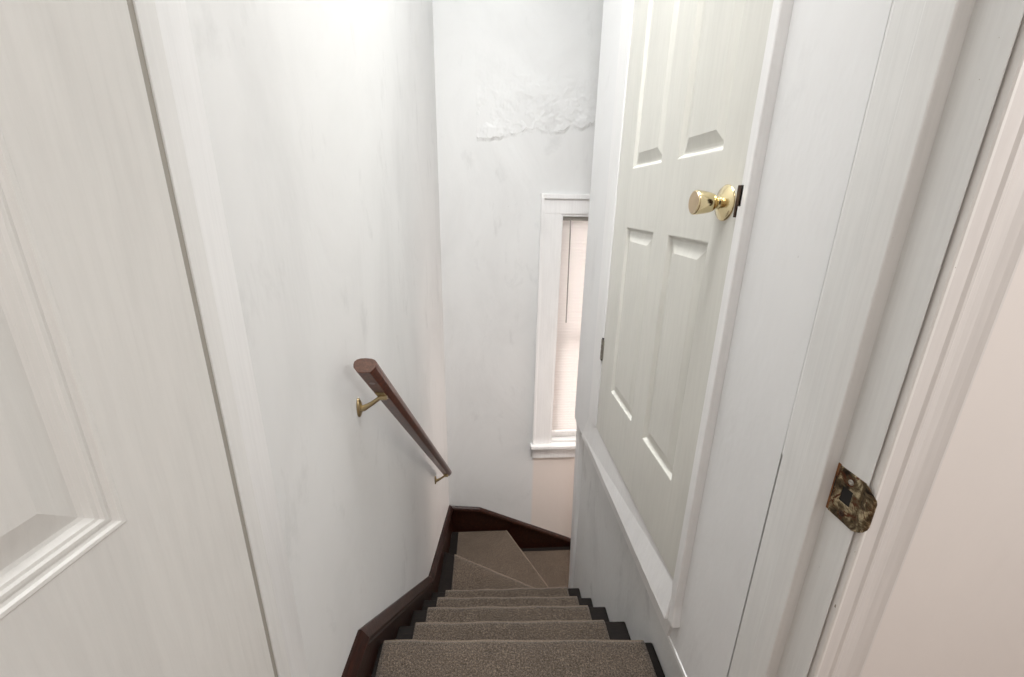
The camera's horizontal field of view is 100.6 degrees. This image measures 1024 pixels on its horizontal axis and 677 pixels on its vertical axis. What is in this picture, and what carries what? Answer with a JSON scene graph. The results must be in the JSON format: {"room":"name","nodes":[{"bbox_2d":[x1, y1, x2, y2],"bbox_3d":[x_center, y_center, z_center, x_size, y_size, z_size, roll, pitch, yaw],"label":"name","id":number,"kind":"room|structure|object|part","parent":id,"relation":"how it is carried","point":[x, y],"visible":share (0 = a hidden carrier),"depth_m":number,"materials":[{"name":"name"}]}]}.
{"room":"staircase","nodes":[
{"label":"staircase","id":0,"kind":"room"},
{"bbox_2d":[185,0,448,676],"bbox_3d":[-0.558,0.412,1.876,0.342,7.500,2.280,0,18,-4],"label":"wall","id":1,"kind":"structure","parent":0,"point":[321,114],"depth_m":1.01,"materials":[{"name":"grey paint"}]},
{"bbox_2d":[341,505,452,676],"bbox_3d":[-0.441,1.421,2.171,0.028,1.802,2.104,1,18,-1],"label":"baseboard","id":2,"kind":"structure","parent":1,"relation":"attached to","point":[361,659],"depth_m":1.50,"materials":[{"name":"brown wood"}]},
{"bbox_2d":[353,358,451,483],"bbox_3d":[-0.390,0.449,1.792,0.094,1.246,1.283,1,18,-1],"label":"handrail","id":3,"kind":"object","parent":1,"relation":"attached to","point":[368,369],"visible":1,"depth_m":1.22,"materials":[{"name":"red wood"}]},
{"bbox_3d":[-0.414,0.188,1.160,0.010,0.056,0.029,0,18,-4],"label":"wall plate","id":4,"kind":"part","parent":3,"relation":"part of","materials":[{"name":"gold metal"}]},
{"bbox_3d":[-0.383,0.177,1.158,0.067,0.050,0.019,0,18,-4],"label":"arm","id":5,"kind":"part","parent":3,"relation":"part of","materials":[{"name":"gold metal"}]},
{"bbox_2d":[432,0,603,537],"bbox_3d":[0.644,0.067,3.008,2.900,7.500,0.160,0,18,-4],"label":"wall","id":6,"kind":"structure","parent":0,"point":[516,81],"depth_m":2.58,"materials":[{"name":"grey paint"}]},
{"bbox_2d":[451,506,570,547],"bbox_3d":[0.727,2.417,3.681,2.462,2.417,0.025,0,18,-4],"label":"baseboard","id":7,"kind":"structure","parent":6,"relation":"attached to","point":[463,518],"depth_m":3.31,"materials":[{"name":"brown wood"}]},
{"bbox_2d":[530,194,589,457],"bbox_3d":[0.606,-0.016,2.939,0.929,1.848,0.195,0,18,-4],"label":"window","id":8,"kind":"structure","parent":6,"relation":"in","point":[554,207],"depth_m":2.81,"materials":[{"name":"white paint"}]},
{"bbox_3d":[0.227,-0.054,2.842,0.130,1.728,0.027,0,18,-4],"label":"casing","id":9,"kind":"part","parent":8,"relation":"part of","materials":[{"name":"white paint"}]},
{"bbox_3d":[0.595,0.774,3.153,0.929,0.027,0.115,0,18,-4],"label":"sill","id":10,"kind":"part","parent":8,"relation":"part of","materials":[{"name":"white paint"}]},
{"bbox_3d":[0.588,0.342,3.088,0.600,0.815,0.030,0,18,-4],"label":"sash","id":11,"kind":"part","parent":8,"relation":"part of","materials":[{"name":"white paint"}]},
{"bbox_3d":[0.625,-0.823,2.619,0.863,0.115,0.027,0,18,-4],"label":"head casing","id":12,"kind":"part","parent":8,"relation":"part of","materials":[{"name":"white paint"}]},
{"bbox_3d":[0.598,-0.026,2.959,0.629,1.615,0.150,0,18,-4],"label":"frame","id":13,"kind":"part","parent":8,"relation":"part of","materials":[{"name":"white paint"}]},
{"bbox_2d":[552,216,587,433],"bbox_3d":[0.599,-0.034,2.902,0.595,1.531,0.044,0,18,-4],"label":"window blind","id":14,"kind":"object","parent":8,"relation":"attached to","point":[574,229],"visible":0.2,"depth_m":2.87,"materials":[{"name":"grey"}]},
{"bbox_3d":[0.585,0.683,3.142,0.593,0.018,0.022,0,18,-4],"label":"rail","id":15,"kind":"part","parent":14,"relation":"part of","materials":[{"name":"white paint"}]},
{"bbox_3d":[0.611,-0.752,2.675,0.595,0.025,0.034,0,18,-4],"label":"head rail","id":16,"kind":"part","parent":14,"relation":"part of","materials":[{"name":"grey"}]},
{"bbox_2d":[568,0,1023,676],"bbox_3d":[1.353,0.988,0.206,1.680,7.500,4.800,0,18,-4],"label":"wall","id":17,"kind":"structure","parent":0,"point":[833,47],"depth_m":0.72,"materials":[{"name":"grey paint"}]},
{"bbox_2d":[602,485,686,676],"bbox_3d":[0.429,0.731,1.540,0.028,0.018,1.188,0,18,-4],"label":"trim","id":18,"kind":"structure","parent":17,"relation":"attached to","point":[668,637],"depth_m":1.17,"materials":[{"name":"white paint"}]},
{"bbox_2d":[596,0,773,578],"bbox_3d":[0.404,-0.441,1.201,0.103,2.020,0.838,0,18,-4],"label":"door","id":19,"kind":"structure","parent":17,"relation":"in","point":[695,66],"depth_m":1.14,"materials":[{"name":"beige paint"}]},
{"bbox_3d":[0.419,-0.053,1.472,0.030,0.633,0.245,0,18,-4],"label":"panel","id":20,"kind":"part","parent":19,"relation":"part of","materials":[{"name":"beige paint"}]},
{"bbox_3d":[0.433,-0.809,1.226,0.030,0.582,0.245,0,18,-4],"label":"panel","id":21,"kind":"part","parent":19,"relation":"part of","materials":[{"name":"beige paint"}]},
{"bbox_3d":[0.441,0.051,1.152,0.030,0.633,0.220,0,18,-4],"label":"panel","id":22,"kind":"part","parent":19,"relation":"part of","materials":[{"name":"beige paint"}]},
{"bbox_3d":[0.376,-0.282,0.880,0.001,0.044,0.044,0,18,-4],"label":"knob","id":23,"kind":"part","parent":19,"relation":"part of","materials":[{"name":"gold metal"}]},
{"bbox_3d":[0.404,-0.282,0.882,0.056,0.049,0.049,0,18,-4],"label":"knob","id":24,"kind":"part","parent":19,"relation":"part of","materials":[{"name":"gold metal"}]},
{"bbox_3d":[0.455,-0.705,0.907,0.030,0.582,0.220,0,18,-4],"label":"panel","id":25,"kind":"part","parent":19,"relation":"part of","materials":[{"name":"beige paint"}]},
{"bbox_3d":[0.445,-0.267,0.830,0.008,0.060,0.020,0,18,-4],"label":"latch plate","id":26,"kind":"part","parent":19,"relation":"part of","materials":[{"name":"brown metal"}]},
{"bbox_2d":[581,0,793,635],"bbox_3d":[0.416,-0.404,1.339,0.042,2.284,1.123,0,18,-4],"label":"trim","id":27,"kind":"structure","parent":17,"relation":"attached to","point":[666,593],"depth_m":1.08,"materials":[{"name":"white paint"}]},
{"bbox_2d":[826,462,876,532],"bbox_3d":[0.482,0.231,0.607,0.008,0.080,0.066,-2,18,-8],"label":"strike plate","id":28,"kind":"object","parent":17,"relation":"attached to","point":[851,500],"visible":1,"depth_m":0.60,"materials":[{"name":"gold metal"}]},
{"bbox_2d":[728,0,1023,676],"bbox_3d":[0.507,-0.847,0.322,0.057,4.110,0.157,0,18,-4],"label":"trim","id":29,"kind":"structure","parent":17,"relation":"attached to","point":[942,64],"depth_m":0.56,"materials":[{"name":"white paint"}]},
{"bbox_2d":[807,15,1023,676],"bbox_3d":[0.060,-0.028,0.479,1.067,2.440,0.032,0,18,-4],"label":"trim","id":30,"kind":"structure","parent":17,"relation":"attached to","point":[985,249],"depth_m":0.52,"materials":[{"name":"paint"}]},
{"bbox_3d":[0.349,1.666,-0.592,3.800,0.108,3.200,0,18,-4],"label":"floor","id":31,"kind":"structure","parent":0,"visible":0},
{"bbox_2d":[371,530,664,676],"bbox_3d":[0.532,1.758,2.303,2.075,2.063,2.212,0,18,-4],"label":"staircase","id":32,"kind":"structure","parent":31,"relation":"attached to","point":[616,630],"depth_m":1.86,"materials":[{"name":"black wood"}]},
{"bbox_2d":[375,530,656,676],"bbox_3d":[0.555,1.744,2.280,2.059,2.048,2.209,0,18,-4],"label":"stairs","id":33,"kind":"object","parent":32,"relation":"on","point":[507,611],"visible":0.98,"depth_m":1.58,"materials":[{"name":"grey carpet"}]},
{"bbox_3d":[-0.904,-0.322,-1.230,1.230,4.200,3.185,0,18,-4],"label":"wall","id":34,"kind":"structure","parent":0,"visible":0},
{"bbox_2d":[0,0,274,676],"bbox_3d":[-0.378,0.188,0.124,0.039,2.188,0.770,2,18,2],"label":"door","id":35,"kind":"structure","parent":34,"relation":"in","point":[123,550],"depth_m":0.35,"materials":[{"name":"white paint"}]},
{"bbox_3d":[-0.367,-0.218,-0.010,0.031,0.971,0.515,2,18,3],"label":"panel","id":36,"kind":"part","parent":35,"relation":"part of","materials":[{"name":"white paint"}]},
{"bbox_2d":[126,0,308,676],"bbox_3d":[-0.367,-0.844,0.265,0.052,4.110,0.123,0,18,-4],"label":"trim","id":37,"kind":"structure","parent":34,"relation":"attached to","point":[161,28],"depth_m":0.52,"materials":[{"name":"white paint"}]}
]}

